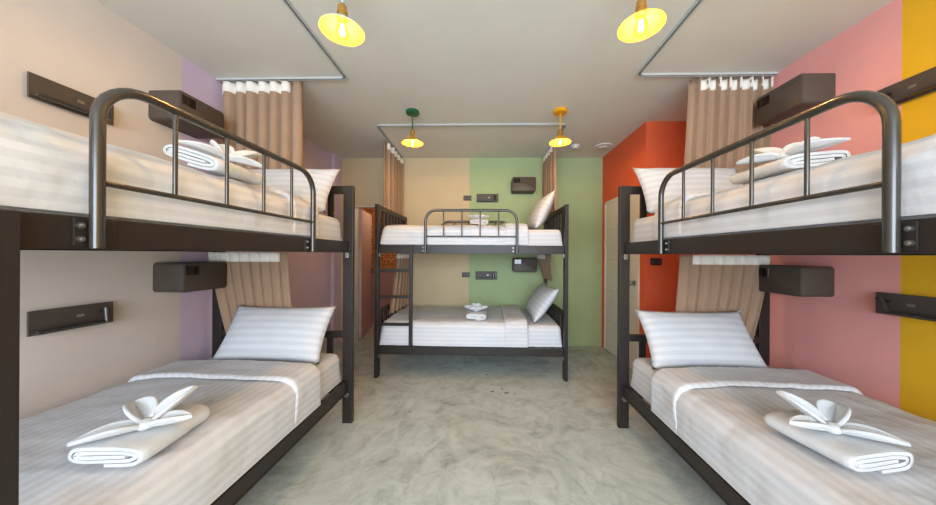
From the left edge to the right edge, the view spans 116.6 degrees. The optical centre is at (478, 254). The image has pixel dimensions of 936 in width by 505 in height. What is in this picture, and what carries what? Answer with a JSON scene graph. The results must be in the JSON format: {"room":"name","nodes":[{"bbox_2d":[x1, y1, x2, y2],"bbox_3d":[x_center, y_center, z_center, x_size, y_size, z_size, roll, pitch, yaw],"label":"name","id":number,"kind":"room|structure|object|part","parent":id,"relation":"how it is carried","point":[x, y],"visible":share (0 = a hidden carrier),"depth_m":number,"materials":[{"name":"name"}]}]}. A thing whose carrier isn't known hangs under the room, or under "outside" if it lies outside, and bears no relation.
{"room":"dormitory","nodes":[
{"label":"dormitory","id":0,"kind":"room"},
{"bbox_2d":[0,0,331,419],"bbox_3d":[-2.207,-0.059,0.685,0.120,2.692,7.092,0,0,2],"label":"wall","id":1,"kind":"structure","parent":0,"point":[84,46],"depth_m":1.64,"materials":[{"name":"beige paint"}]},
{"bbox_2d":[27,301,112,336],"bbox_3d":[-2.091,0.329,1.506,0.072,0.118,0.310,0,0,2],"label":"panel","id":2,"kind":"object","parent":1,"relation":"attached to","point":[40,322],"visible":1,"depth_m":1.48,"materials":[{"name":"black plastic"}]},
{"bbox_2d":[30,320,104,335],"bbox_3d":[-2.082,0.372,1.474,0.047,0.020,0.235,0,0,2],"label":"shelf","id":3,"kind":"object","parent":2,"relation":"attached to","point":[57,327],"depth_m":1.45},
{"bbox_2d":[102,307,111,321],"bbox_3d":[-2.070,0.336,1.610,0.035,0.082,0.029,0,0,2],"label":"light","id":4,"kind":"object","parent":2,"relation":"attached to","point":[106,311],"depth_m":1.60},
{"bbox_2d":[27,71,113,125],"bbox_3d":[-2.084,-0.796,1.504,0.072,0.118,0.310,0,0,2],"label":"panel","id":5,"kind":"object","parent":1,"relation":"attached to","point":[40,88],"visible":0.75,"depth_m":1.44,"materials":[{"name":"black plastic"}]},
{"bbox_2d":[30,91,89,115],"bbox_3d":[-2.075,-0.753,1.471,0.047,0.020,0.235,0,0,2],"label":"shelf","id":6,"kind":"object","parent":5,"relation":"attached to","point":[38,95],"depth_m":1.43,"materials":[{"name":"wood"}]},
{"bbox_2d":[107,108,111,120],"bbox_3d":[-2.063,-0.789,1.607,0.035,0.082,0.029,0,0,2],"label":"light","id":7,"kind":"object","parent":5,"relation":"attached to","point":[109,118],"depth_m":1.61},
{"bbox_2d":[148,90,223,138],"bbox_3d":[-2.004,-0.959,2.007,0.204,0.195,0.324,0,0,2],"label":"locker","id":8,"kind":"object","parent":1,"relation":"attached to","point":[180,99],"visible":0.86,"depth_m":1.92,"materials":[{"name":"brown plastic"}]},
{"bbox_3d":[-1.907,-0.959,2.004,0.004,0.183,0.312,0,0,2],"label":"panel","id":9,"kind":"part","parent":8,"relation":"part of","materials":[{"name":"brown plastic"}]},
{"bbox_2d":[153,262,226,292],"bbox_3d":[-2.010,0.153,2.037,0.204,0.195,0.324,0,0,2],"label":"locker","id":10,"kind":"object","parent":1,"relation":"attached to","point":[182,277],"visible":1,"depth_m":1.91,"materials":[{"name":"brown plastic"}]},
{"bbox_3d":[-1.913,0.153,2.034,0.004,0.183,0.312,0,0,2],"label":"panel","id":11,"kind":"part","parent":10,"relation":"part of","materials":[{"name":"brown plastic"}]},
{"bbox_2d":[331,154,341,345],"bbox_3d":[-2.032,-0.058,4.132,0.045,2.692,0.192,0,0,2],"label":"column","id":12,"kind":"structure","parent":0,"point":[336,160],"depth_m":4.10,"materials":[{"name":"purple paint"}]},
{"bbox_2d":[358,208,397,325],"bbox_3d":[-1.480,0.091,4.897,1.620,2.400,1.128,0,0,2],"label":"wall","id":13,"kind":"structure","parent":0,"point":[386,278],"depth_m":5.37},
{"bbox_2d":[364,208,400,269],"bbox_3d":[-1.445,-0.339,5.348,1.360,1.300,0.024,0,0,2],"label":"patterned panel","id":14,"kind":"object","parent":13,"relation":"attached to","point":[387,260],"visible":0.02,"depth_m":5.34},
{"bbox_2d":[389,253,408,314],"bbox_3d":[-0.992,0.342,3.657,0.051,0.705,0.685,0,0,7],"label":"curtain","id":15,"kind":"object","parent":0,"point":[401,279],"visible":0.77,"depth_m":3.66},
{"bbox_2d":[341,158,602,345],"bbox_3d":[0.074,-0.046,4.232,4.490,2.692,0.120,0,0,2],"label":"wall","id":16,"kind":"structure","parent":0,"point":[429,184],"depth_m":4.17,"materials":[{"name":"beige paint"}]},
{"bbox_2d":[358,209,373,338],"bbox_3d":[-1.800,0.299,4.700,0.107,1.960,0.700,0,0,-9],"label":"door","id":17,"kind":"structure","parent":16,"relation":"in","point":[365,219],"depth_m":4.56,"materials":[{"name":"brown wood"}]},
{"bbox_2d":[354,206,401,342],"bbox_3d":[-1.460,0.296,4.267,0.705,1.990,0.132,0,0,2],"label":"trim","id":18,"kind":"structure","parent":16,"relation":"attached to","point":[356,280],"depth_m":4.27,"materials":[{"name":"brown paint"}]},
{"bbox_2d":[462,272,469,276],"bbox_3d":[-0.180,0.296,4.171,0.115,0.072,0.012,0,0,2],"label":"wall switch","id":19,"kind":"object","parent":16,"relation":"attached to","point":[464,274],"visible":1,"depth_m":4.17,"materials":[{"name":"black plastic"}]},
{"bbox_2d":[463,196,470,200],"bbox_3d":[-0.159,-0.812,4.171,0.115,0.072,0.012,0,0,2],"label":"wall switch","id":20,"kind":"object","parent":16,"relation":"attached to","point":[465,198],"visible":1,"depth_m":4.17,"materials":[{"name":"black plastic"}]},
{"bbox_2d":[475,271,496,279],"bbox_3d":[0.113,0.304,4.134,0.310,0.118,0.072,0,0,2],"label":"panel","id":21,"kind":"object","parent":16,"relation":"attached to","point":[481,275],"visible":1,"depth_m":4.15,"materials":[{"name":"black plastic"}]},
{"bbox_2d":[477,194,497,201],"bbox_3d":[0.131,-0.808,4.134,0.310,0.118,0.072,0,0,2],"label":"panel","id":22,"kind":"object","parent":16,"relation":"attached to","point":[480,197],"visible":1,"depth_m":4.14,"materials":[{"name":"black plastic"}]},
{"bbox_2d":[477,200,493,201],"bbox_3d":[0.098,-0.765,4.125,0.235,0.020,0.047,0,0,2],"label":"shelf","id":23,"kind":"object","parent":22,"relation":"attached to","point":[477,200],"depth_m":4.12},
{"bbox_2d":[511,177,535,193],"bbox_3d":[0.630,-0.964,4.054,0.324,0.195,0.204,0,0,2],"label":"locker","id":24,"kind":"object","parent":16,"relation":"attached to","point":[519,185],"visible":1,"depth_m":3.96,"materials":[{"name":"brown metal"}]},
{"bbox_2d":[512,258,536,271],"bbox_3d":[0.643,0.146,4.054,0.324,0.195,0.204,0,0,2],"label":"locker","id":25,"kind":"object","parent":16,"relation":"attached to","point":[518,264],"visible":1,"depth_m":3.96,"materials":[{"name":"brown metal"}]},
{"bbox_2d":[236,324,726,504],"bbox_3d":[-0.110,1.349,1.343,4.925,0.100,8.520,0,0,2],"label":"floor","id":26,"kind":"structure","parent":0,"point":[553,440],"depth_m":1.97,"materials":[{"name":"concrete"}]},
{"bbox_2d":[0,88,354,504],"bbox_3d":[-1.537,0.381,1.255,1.104,1.820,2.010,0,0,2],"label":"bunk bed","id":27,"kind":"object","parent":26,"relation":"on","point":[19,230],"visible":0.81,"depth_m":0.90,"materials":[{"name":"metal"}]},
{"bbox_3d":[-1.027,-0.056,0.774,0.007,0.072,0.085,0,0,2],"label":"mounting plate","id":28,"kind":"part","parent":27,"relation":"part of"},
{"bbox_3d":[-2.039,-0.061,1.268,0.035,0.085,1.938,0,0,2],"label":"rail","id":29,"kind":"part","parent":27,"relation":"part of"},
{"bbox_2d":[0,205,341,240],"bbox_3d":[-1.515,-0.195,1.261,0.910,0.182,1.913,0,0,2],"label":"mattress","id":30,"kind":"object","parent":27,"relation":"on","point":[329,227],"visible":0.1,"depth_m":1.26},
{"bbox_2d":[0,111,318,236],"bbox_3d":[-1.519,-0.276,1.073,0.991,0.330,1.563,0,0,2],"label":"duvet","id":31,"kind":"object","parent":30,"relation":"on","point":[44,167],"visible":0.71,"depth_m":0.85,"materials":[{"name":"fabric"}]},
{"bbox_2d":[163,144,261,184],"bbox_3d":[-1.192,-0.401,1.323,0.238,0.112,0.267,0,0,-2],"label":"folded towel","id":32,"kind":"object","parent":31,"relation":"on","point":[196,159],"visible":0.86,"depth_m":1.20,"materials":[{"name":"fabric"}]},
{"bbox_2d":[178,140,261,167],"bbox_3d":[-1.188,-0.474,1.349,0.293,0.115,0.172,0,0,-40],"label":"flower","id":33,"kind":"object","parent":32,"relation":"on","point":[243,157],"visible":0.84,"depth_m":1.33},
{"bbox_2d":[249,169,339,212],"bbox_3d":[-1.422,-0.469,2.096,0.757,0.363,0.244,0,0,3],"label":"pillow","id":34,"kind":"object","parent":30,"relation":"on","point":[323,179],"visible":0.41,"depth_m":2.05,"materials":[{"name":"fabric"}]},
{"bbox_3d":[-1.040,-0.056,1.241,0.054,0.085,1.938,0,0,2],"label":"rail","id":35,"kind":"part","parent":27,"relation":"part of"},
{"bbox_3d":[-0.996,-0.252,1.242,0.029,0.472,0.982,0,0,2],"label":"guard rail","id":36,"kind":"part","parent":27,"relation":"part of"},
{"bbox_3d":[-2.025,0.378,2.255,0.075,1.820,0.036,0,0,2],"label":"post","id":37,"kind":"part","parent":27,"relation":"part of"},
{"bbox_2d":[208,252,291,333],"bbox_3d":[-1.724,0.345,2.202,0.687,0.720,0.039,0,0,2],"label":"curtain","id":38,"kind":"object","parent":27,"relation":"hanging from","point":[259,279],"visible":0.66,"depth_m":2.19,"materials":[{"name":"fabric"}]},
{"bbox_2d":[207,353,341,398],"bbox_3d":[-1.522,0.848,1.261,0.910,0.229,1.913,0,0,2],"label":"mattress","id":39,"kind":"object","parent":27,"relation":"on","point":[328,366],"visible":0.09,"depth_m":2.04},
{"bbox_2d":[19,360,320,504],"bbox_3d":[-1.519,0.812,1.073,1.010,0.290,1.563,0,0,2],"label":"duvet","id":40,"kind":"object","parent":39,"relation":"on","point":[253,405],"visible":0.91,"depth_m":1.20,"materials":[{"name":"fabric"}]},
{"bbox_2d":[68,404,209,466],"bbox_3d":[-1.232,0.664,1.077,0.246,0.077,0.267,0,0,-3],"label":"folded towel","id":41,"kind":"object","parent":40,"relation":"on","point":[129,449],"visible":0.73,"depth_m":0.97,"materials":[{"name":"fabric"}]},
{"bbox_2d":[66,385,197,446],"bbox_3d":[-1.231,0.578,1.062,0.297,0.099,0.176,0,0,-33],"label":"flower","id":42,"kind":"object","parent":41,"relation":"on","point":[145,413],"visible":1,"depth_m":1.05,"materials":[{"name":"fabric"}]},
{"bbox_2d":[211,305,335,364],"bbox_3d":[-1.429,0.555,2.041,0.756,0.352,0.252,0,0,3],"label":"pillow","id":43,"kind":"object","parent":39,"relation":"on","point":[283,334],"visible":0.98,"depth_m":1.97,"materials":[{"name":"fabric"}]},
{"bbox_3d":[-1.046,1.010,1.241,0.054,0.082,1.938,0,0,2],"label":"rail","id":44,"kind":"part","parent":27,"relation":"part of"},
{"bbox_3d":[-1.515,0.818,2.241,0.950,0.457,0.030,0,0,2],"label":"headboard","id":45,"kind":"part","parent":27,"relation":"part of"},
{"bbox_3d":[-1.002,-0.056,1.711,0.007,0.072,0.085,0,0,2],"label":"mounting plate","id":46,"kind":"part","parent":27,"relation":"part of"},
{"bbox_3d":[-1.509,-0.274,2.241,0.950,0.506,0.030,0,0,2],"label":"headboard","id":47,"kind":"part","parent":27,"relation":"part of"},
{"bbox_3d":[-1.000,0.384,2.228,0.075,1.820,0.036,0,0,2],"label":"post","id":48,"kind":"part","parent":27,"relation":"part of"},
{"bbox_2d":[374,204,568,381],"bbox_3d":[-0.068,0.390,3.536,2.010,1.820,1.104,0,0,2],"label":"bunk bed","id":49,"kind":"object","parent":26,"relation":"on","point":[559,219],"visible":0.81,"depth_m":3.02,"materials":[{"name":"metal"}]},
{"bbox_3d":[-1.068,0.384,3.052,0.036,1.820,0.075,0,0,2],"label":"post","id":50,"kind":"part","parent":49,"relation":"part of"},
{"bbox_3d":[-1.057,0.820,3.564,0.030,0.457,0.950,0,0,2],"label":"footboard","id":51,"kind":"part","parent":49,"relation":"part of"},
{"bbox_3d":[-1.050,-0.271,3.564,0.030,0.506,0.950,0,0,2],"label":"footboard","id":52,"kind":"part","parent":49,"relation":"part of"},
{"bbox_3d":[-1.040,0.384,4.077,0.036,1.820,0.075,0,0,2],"label":"post","id":53,"kind":"part","parent":49,"relation":"part of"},
{"bbox_3d":[-0.545,-0.053,3.028,0.085,0.072,0.007,0,0,2],"label":"mounting plate","id":54,"kind":"part","parent":49,"relation":"part of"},
{"bbox_3d":[-0.085,1.016,3.041,1.938,0.082,0.054,0,0,2],"label":"rail","id":55,"kind":"part","parent":49,"relation":"part of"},
{"bbox_3d":[-0.078,-0.050,3.041,1.938,0.085,0.054,0,0,2],"label":"rail","id":56,"kind":"part","parent":49,"relation":"part of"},
{"bbox_3d":[-0.077,-0.241,2.998,0.982,0.460,0.029,0,0,2],"label":"guard rail","id":57,"kind":"part","parent":49,"relation":"part of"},
{"bbox_2d":[382,230,562,245],"bbox_3d":[-0.058,-0.186,3.518,1.913,0.181,0.909,0,0,2],"label":"mattress","id":58,"kind":"object","parent":49,"relation":"on","point":[535,237],"visible":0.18,"depth_m":3.05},
{"bbox_2d":[380,223,527,244],"bbox_3d":[-0.246,-0.238,3.518,1.563,0.271,1.002,0,0,2],"label":"duvet","id":59,"kind":"object","parent":58,"relation":"on","point":[391,234],"visible":0.91,"depth_m":3.04,"materials":[{"name":"fabric"}]},
{"bbox_2d":[470,219,488,225],"bbox_3d":[0.010,-0.376,3.500,0.228,0.076,0.256,0,0,2],"label":"folded towel","id":60,"kind":"object","parent":59,"relation":"on","point":[474,221],"visible":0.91,"depth_m":3.38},
{"bbox_2d":[468,214,489,218],"bbox_3d":[0.006,-0.452,3.502,0.268,0.080,0.151,0,0,-7],"label":"flower","id":61,"kind":"object","parent":60,"relation":"on","point":[475,216],"visible":0.84,"depth_m":3.47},
{"bbox_2d":[527,190,554,229],"bbox_3d":[0.727,-0.482,3.467,0.256,0.413,0.758,0,0,4],"label":"pillow","id":62,"kind":"object","parent":58,"relation":"on","point":[541,210],"visible":0.96,"depth_m":3.16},
{"bbox_3d":[-0.049,-0.281,4.041,0.982,0.380,0.029,0,0,2],"label":"guard rail","id":63,"kind":"part","parent":49,"relation":"part of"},
{"bbox_3d":[0.391,-0.048,3.003,0.085,0.072,0.007,0,0,2],"label":"mounting plate","id":64,"kind":"part","parent":49,"relation":"part of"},
{"bbox_2d":[521,310,561,346],"bbox_3d":[-0.064,0.857,3.517,1.913,0.229,0.910,0,0,2],"label":"mattress","id":65,"kind":"object","parent":49,"relation":"on","point":[545,332],"visible":0.09,"depth_m":3.05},
{"bbox_2d":[380,305,527,346],"bbox_3d":[-0.252,0.820,3.512,1.574,0.289,1.014,0,0,2],"label":"duvet","id":66,"kind":"object","parent":65,"relation":"on","point":[504,325],"visible":0.86,"depth_m":3.04,"materials":[{"name":"fabric"}]},
{"bbox_2d":[466,310,485,319],"bbox_3d":[-0.023,0.671,3.220,0.226,0.076,0.254,0,0,1],"label":"folded towel","id":67,"kind":"object","parent":66,"relation":"on","point":[470,314],"visible":0.98,"depth_m":3.10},
{"bbox_2d":[464,303,487,311],"bbox_3d":[-0.026,0.595,3.221,0.269,0.085,0.152,1,1,2],"label":"flower","id":68,"kind":"object","parent":67,"relation":"on","point":[475,307],"visible":1,"depth_m":3.21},
{"bbox_2d":[525,283,558,322],"bbox_3d":[0.739,0.557,3.466,0.292,0.373,0.757,0,0,3],"label":"pillow","id":69,"kind":"object","parent":65,"relation":"on","point":[543,297],"visible":1,"depth_m":3.20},
{"bbox_2d":[537,254,552,280],"bbox_3d":[0.841,0.161,3.677,0.111,0.320,0.522,0,0,2],"label":"curtain","id":70,"kind":"object","parent":49,"relation":"hanging from","point":[544,260],"visible":1,"depth_m":3.63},
{"bbox_3d":[0.933,0.396,4.024,0.036,1.820,0.075,0,0,2],"label":"post","id":71,"kind":"part","parent":49,"relation":"part of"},
{"bbox_3d":[0.916,0.832,3.512,0.030,0.457,0.950,0,0,2],"label":"headboard","id":72,"kind":"part","parent":49,"relation":"part of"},
{"bbox_3d":[0.923,-0.260,3.512,0.030,0.506,0.950,0,0,2],"label":"headboard","id":73,"kind":"part","parent":49,"relation":"part of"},
{"bbox_3d":[0.905,0.395,2.999,0.036,1.820,0.075,0,0,2],"label":"post","id":74,"kind":"part","parent":49,"relation":"part of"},
{"bbox_2d":[617,90,935,504],"bbox_3d":[1.580,0.399,1.183,1.104,1.820,2.010,0,0,2],"label":"bunk bed","id":75,"kind":"object","parent":26,"relation":"on","point":[893,235],"visible":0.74,"depth_m":1.10,"materials":[{"name":"metal"}]},
{"bbox_3d":[1.096,0.397,2.183,0.075,1.820,0.036,0,0,2],"label":"post","id":76,"kind":"part","parent":75,"relation":"part of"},
{"bbox_3d":[1.612,-0.256,2.170,0.950,0.506,0.030,0,0,2],"label":"headboard","id":77,"kind":"part","parent":75,"relation":"part of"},
{"bbox_3d":[1.075,-0.044,1.667,0.007,0.072,0.085,0,0,2],"label":"mounting plate","id":78,"kind":"part","parent":75,"relation":"part of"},
{"bbox_3d":[1.081,1.022,1.196,0.054,0.082,1.938,0,0,2],"label":"rail","id":79,"kind":"part","parent":75,"relation":"part of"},
{"bbox_3d":[1.606,0.836,2.170,0.950,0.457,0.030,0,0,2],"label":"headboard","id":80,"kind":"part","parent":75,"relation":"part of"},
{"bbox_2d":[630,358,773,403],"bbox_3d":[1.559,0.866,1.190,0.910,0.229,1.914,0,0,2],"label":"mattress","id":81,"kind":"object","parent":75,"relation":"on","point":[642,372],"visible":0.11,"depth_m":2.00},
{"bbox_2d":[634,309,767,369],"bbox_3d":[1.502,0.575,1.970,0.756,0.347,0.256,0,0,3],"label":"pillow","id":82,"kind":"object","parent":81,"relation":"on","point":[674,339],"visible":0.98,"depth_m":1.90,"materials":[{"name":"fabric"}]},
{"bbox_2d":[651,366,935,504],"bbox_3d":[1.541,0.829,1.002,1.005,0.290,1.566,0,0,2],"label":"duvet","id":83,"kind":"object","parent":81,"relation":"on","point":[719,412],"visible":0.93,"depth_m":1.23,"materials":[{"name":"fabric"}]},
{"bbox_2d":[764,410,913,473],"bbox_3d":[1.300,0.679,1.066,0.247,0.075,0.268,0,0,-4],"label":"folded towel","id":84,"kind":"object","parent":83,"relation":"on","point":[859,454],"visible":0.79,"depth_m":0.97,"materials":[{"name":"fabric"}]},
{"bbox_2d":[776,390,910,446],"bbox_3d":[1.308,0.595,1.068,0.297,0.094,0.177,0,0,26],"label":"flower","id":85,"kind":"object","parent":84,"relation":"on","point":[828,416],"visible":1,"depth_m":1.05,"materials":[{"name":"fabric"}]},
{"bbox_2d":[675,255,770,340],"bbox_3d":[1.776,0.366,2.117,0.698,0.720,0.042,0,0,2],"label":"curtain","id":86,"kind":"object","parent":75,"relation":"hanging from","point":[706,283],"visible":0.63,"depth_m":2.12,"materials":[{"name":"fabric"}]},
{"bbox_3d":[2.121,0.403,2.156,0.075,1.820,0.036,0,0,2],"label":"post","id":87,"kind":"part","parent":75,"relation":"part of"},
{"bbox_3d":[1.088,-0.043,1.196,0.054,0.085,1.938,0,0,2],"label":"rail","id":88,"kind":"part","parent":75,"relation":"part of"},
{"bbox_3d":[1.046,-0.230,1.199,0.029,0.452,0.982,0,0,2],"label":"guard rail","id":89,"kind":"part","parent":75,"relation":"part of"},
{"bbox_2d":[631,214,935,241],"bbox_3d":[1.565,-0.177,1.190,0.910,0.181,1.913,0,0,2],"label":"mattress","id":90,"kind":"object","parent":75,"relation":"on","point":[643,230],"visible":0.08,"depth_m":1.46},
{"bbox_2d":[633,167,742,213],"bbox_3d":[1.510,-0.455,2.031,0.758,0.369,0.237,0,0,4],"label":"pillow","id":91,"kind":"object","parent":90,"relation":"on","point":[697,180],"visible":0.48,"depth_m":1.99,"materials":[{"name":"fabric"}]},
{"bbox_2d":[653,134,935,238],"bbox_3d":[1.558,-0.226,1.002,0.995,0.267,1.563,0,0,2],"label":"duvet","id":92,"kind":"object","parent":90,"relation":"on","point":[918,177],"visible":0.7,"depth_m":0.91,"materials":[{"name":"fabric"}]},
{"bbox_2d":[730,150,850,184],"bbox_3d":[1.286,-0.356,1.216,0.245,0.079,0.268,0,0,4],"label":"folded towel","id":93,"kind":"object","parent":92,"relation":"on","point":[784,165],"visible":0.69,"depth_m":1.10,"materials":[{"name":"fabric"}]},
{"bbox_2d":[736,136,850,164],"bbox_3d":[1.292,-0.434,1.185,0.187,0.096,0.318,0,0,-28],"label":"flower","id":94,"kind":"object","parent":93,"relation":"on","point":[767,154],"visible":0.81,"depth_m":1.17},
{"bbox_3d":[2.087,-0.037,1.169,0.035,0.085,1.938,0,0,2],"label":"rail","id":95,"kind":"part","parent":75,"relation":"part of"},
{"bbox_3d":[1.050,-0.044,0.731,0.007,0.072,0.085,0,0,2],"label":"mounting plate","id":96,"kind":"part","parent":75,"relation":"part of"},
{"bbox_2d":[96,0,893,157],"bbox_3d":[0.047,-1.442,0.685,4.610,0.100,7.212,0,0,2],"label":"ceiling","id":97,"kind":"structure","parent":0,"point":[449,61],"depth_m":2.02,"materials":[{"name":"paint"}]},
{"bbox_2d":[216,0,345,81],"bbox_3d":[-1.576,-1.394,1.278,1.084,0.015,2.070,0,0,2],"label":"track","id":98,"kind":"object","parent":97,"relation":"attached to","point":[288,3],"visible":1,"depth_m":2.27,"materials":[{"name":"grey metal"}]},
{"bbox_2d":[222,81,302,176],"bbox_3d":[-1.742,-0.757,2.315,0.663,1.254,0.086,0,0,2],"label":"curtain","id":99,"kind":"object","parent":98,"relation":"hanging from","point":[269,116],"visible":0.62,"depth_m":2.30,"materials":[{"name":"fabric"}]},
{"bbox_2d":[318,0,364,45],"bbox_3d":[-0.660,-1.220,1.403,0.204,0.352,0.204,0,0,2],"label":"pendant lamp","id":100,"kind":"object","parent":97,"relation":"hanging from","point":[338,27],"visible":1,"depth_m":1.42,"materials":[{"name":"yellow ceramic"}]},
{"bbox_3d":[-0.661,-1.114,1.403,0.204,0.063,0.204,0,0,2],"label":"lamp shade","id":101,"kind":"part","parent":100,"relation":"part of","materials":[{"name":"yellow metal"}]},
{"bbox_2d":[337,2,347,23],"bbox_3d":[-0.660,-1.177,1.417,0.048,0.077,0.076,0,0,2],"label":"socket","id":102,"kind":"object","parent":100,"relation":"attached to","point":[342,9],"depth_m":1.39,"materials":[{"name":"gold metal"}]},
{"bbox_2d":[402,108,422,146],"bbox_3d":[-0.642,-1.220,2.818,0.204,0.352,0.204,0,0,2],"label":"pendant lamp","id":103,"kind":"object","parent":97,"relation":"hanging from","point":[411,141],"visible":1,"depth_m":2.81,"materials":[{"name":"yellow metal"}]},
{"bbox_3d":[-0.643,-1.114,2.818,0.204,0.063,0.204,0,0,2],"label":"lamp shade","id":104,"kind":"part","parent":103,"relation":"part of","materials":[{"name":"gold metal"}]},
{"bbox_2d":[410,129,414,135],"bbox_3d":[-0.642,-1.177,2.832,0.048,0.077,0.076,0,0,2],"label":"socket","id":105,"kind":"object","parent":103,"relation":"attached to","point":[412,133],"depth_m":2.80,"materials":[{"name":"gold metal"}]},
{"bbox_2d":[377,123,565,158],"bbox_3d":[-0.085,-1.385,3.626,2.076,0.015,1.091,0,0,2],"label":"track","id":106,"kind":"object","parent":97,"relation":"attached to","point":[563,125],"visible":0.94,"depth_m":3.09,"materials":[{"name":"grey metal"}]},
{"bbox_2d":[384,140,402,226],"bbox_3d":[-1.104,-0.753,3.799,0.071,1.253,0.683,0,0,1],"label":"curtain","id":107,"kind":"object","parent":106,"relation":"hanging from","point":[393,163],"visible":0.64,"depth_m":3.69,"materials":[{"name":"fabric"}]},
{"bbox_2d":[542,146,556,214],"bbox_3d":[0.924,-0.947,3.785,0.070,0.841,0.606,0,0,-3],"label":"curtain","id":108,"kind":"object","parent":106,"relation":"hanging from","point":[549,172],"visible":0.78,"depth_m":3.62,"materials":[{"name":"fabric"}]},
{"bbox_2d":[549,107,570,146],"bbox_3d":[0.787,-1.211,2.780,0.204,0.352,0.204,0,0,2],"label":"pendant lamp","id":109,"kind":"object","parent":97,"relation":"hanging from","point":[560,140],"visible":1,"depth_m":2.77,"materials":[{"name":"yellow metal"}]},
{"bbox_3d":[0.786,-1.106,2.780,0.204,0.063,0.204,0,0,2],"label":"lamp shade","id":110,"kind":"part","parent":109,"relation":"part of","materials":[{"name":"yellow ceramic"}]},
{"bbox_2d":[571,144,579,149],"bbox_3d":[1.237,-1.366,3.688,0.110,0.037,0.110,0,0,2],"label":"smoke detector","id":111,"kind":"object","parent":97,"relation":"attached to","point":[575,146],"visible":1,"depth_m":3.66,"materials":[{"name":"white plastic"}]},
{"bbox_2d":[595,143,612,149],"bbox_3d":[1.597,-1.370,3.689,0.210,0.026,0.210,0,0,2],"label":"ceiling vent","id":112,"kind":"object","parent":97,"relation":"in","point":[602,146],"visible":1,"depth_m":3.66,"materials":[{"name":"white plastic"}]},
{"bbox_2d":[617,0,666,41],"bbox_3d":[0.769,-1.212,1.365,0.204,0.352,0.204,0,0,2],"label":"pendant lamp","id":113,"kind":"object","parent":97,"relation":"hanging from","point":[645,22],"visible":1,"depth_m":1.38,"materials":[{"name":"yellow metal"}]},
{"bbox_2d":[635,0,646,18],"bbox_3d":[0.769,-1.169,1.379,0.048,0.077,0.076,0,0,2],"label":"socket","id":114,"kind":"object","parent":113,"relation":"attached to","point":[640,4],"depth_m":1.35,"materials":[{"name":"gold metal"}]},
{"bbox_3d":[0.768,-1.106,1.365,0.204,0.063,0.204,0,0,2],"label":"lamp shade","id":115,"kind":"part","parent":113,"relation":"part of","materials":[{"name":"gold metal"}]},
{"bbox_2d":[637,0,778,76],"bbox_3d":[1.704,-1.375,1.190,1.074,0.015,2.070,0,0,2],"label":"track","id":116,"kind":"object","parent":97,"relation":"attached to","point":[697,3],"visible":1,"depth_m":2.19,"materials":[{"name":"grey metal"}]},
{"bbox_2d":[684,76,773,184],"bbox_3d":[1.898,-0.735,2.222,0.693,1.252,0.085,0,0,2],"label":"curtain","id":117,"kind":"object","parent":116,"relation":"hanging from","point":[721,113],"visible":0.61,"depth_m":2.23,"materials":[{"name":"fabric"}]},
{"bbox_2d":[602,121,698,357],"bbox_3d":[2.026,-0.034,3.558,0.550,2.692,1.122,0,0,2],"label":"wall","id":118,"kind":"structure","parent":0,"point":[655,144],"depth_m":3.00,"materials":[{"name":"paint"}]},
{"bbox_2d":[604,195,639,369],"bbox_3d":[1.737,0.295,3.565,0.125,2.030,0.900,0,0,2],"label":"door","id":119,"kind":"structure","parent":118,"relation":"in","point":[611,206],"depth_m":3.68,"materials":[{"name":"white paint"}]},
{"bbox_2d":[650,258,661,264],"bbox_3d":[1.843,0.077,2.995,0.115,0.072,0.012,0,0,2],"label":"wall switch","id":120,"kind":"object","parent":118,"relation":"attached to","point":[653,261],"visible":1,"depth_m":2.99,"materials":[{"name":"black plastic"}]},
{"bbox_2d":[699,0,935,421],"bbox_3d":[2.283,-0.033,0.625,0.120,2.692,7.212,0,0,2],"label":"wall","id":121,"kind":"structure","parent":0,"point":[889,359],"depth_m":1.67,"materials":[{"name":"pink paint"}]},
{"bbox_2d":[756,73,835,123],"bbox_3d":[2.163,-1.060,1.993,0.204,0.195,0.324,0,0,2],"label":"locker","id":122,"kind":"object","parent":121,"relation":"attached to","point":[805,91],"visible":0.97,"depth_m":1.89,"materials":[{"name":"wood"}]},
{"bbox_3d":[2.066,-1.060,1.996,0.004,0.183,0.312,0,0,2],"label":"panel","id":123,"kind":"part","parent":122,"relation":"part of","materials":[{"name":"brown plastic"}]},
{"bbox_2d":[759,265,834,296],"bbox_3d":[2.156,0.175,1.993,0.204,0.195,0.324,0,0,2],"label":"locker","id":124,"kind":"object","parent":121,"relation":"attached to","point":[792,280],"visible":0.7,"depth_m":1.86,"materials":[{"name":"wood"}]},
{"bbox_3d":[2.059,0.175,1.996,0.004,0.183,0.312,0,0,2],"label":"panel","id":125,"kind":"part","parent":124,"relation":"part of","materials":[{"name":"brown plastic"}]},
{"bbox_2d":[875,292,935,321],"bbox_3d":[2.207,0.269,1.463,0.072,0.118,0.310,0,0,2],"label":"panel","id":126,"kind":"object","parent":121,"relation":"attached to","point":[902,305],"visible":1,"depth_m":1.49,"materials":[{"name":"black plastic"}]},
{"bbox_2d":[875,296,890,313],"bbox_3d":[2.191,0.276,1.564,0.029,0.093,0.067,0,0,10],"label":"light","id":127,"kind":"object","parent":126,"relation":"attached to","point":[883,303],"depth_m":1.56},
{"bbox_2d":[885,311,935,321],"bbox_3d":[2.196,0.312,1.431,0.047,0.020,0.235,0,0,2],"label":"shelf","id":128,"kind":"object","parent":126,"relation":"attached to","point":[922,315],"depth_m":1.45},
{"bbox_2d":[877,66,935,104],"bbox_3d":[2.214,-0.856,1.463,0.072,0.118,0.310,0,0,2],"label":"panel","id":129,"kind":"object","parent":121,"relation":"attached to","point":[923,83],"visible":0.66,"depth_m":1.48,"materials":[{"name":"black plastic"}]},
{"bbox_2d":[892,82,935,102],"bbox_3d":[2.203,-0.813,1.431,0.047,0.020,0.235,0,0,2],"label":"shelf","id":130,"kind":"object","parent":129,"relation":"attached to","point":[931,87],"depth_m":1.45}
]}

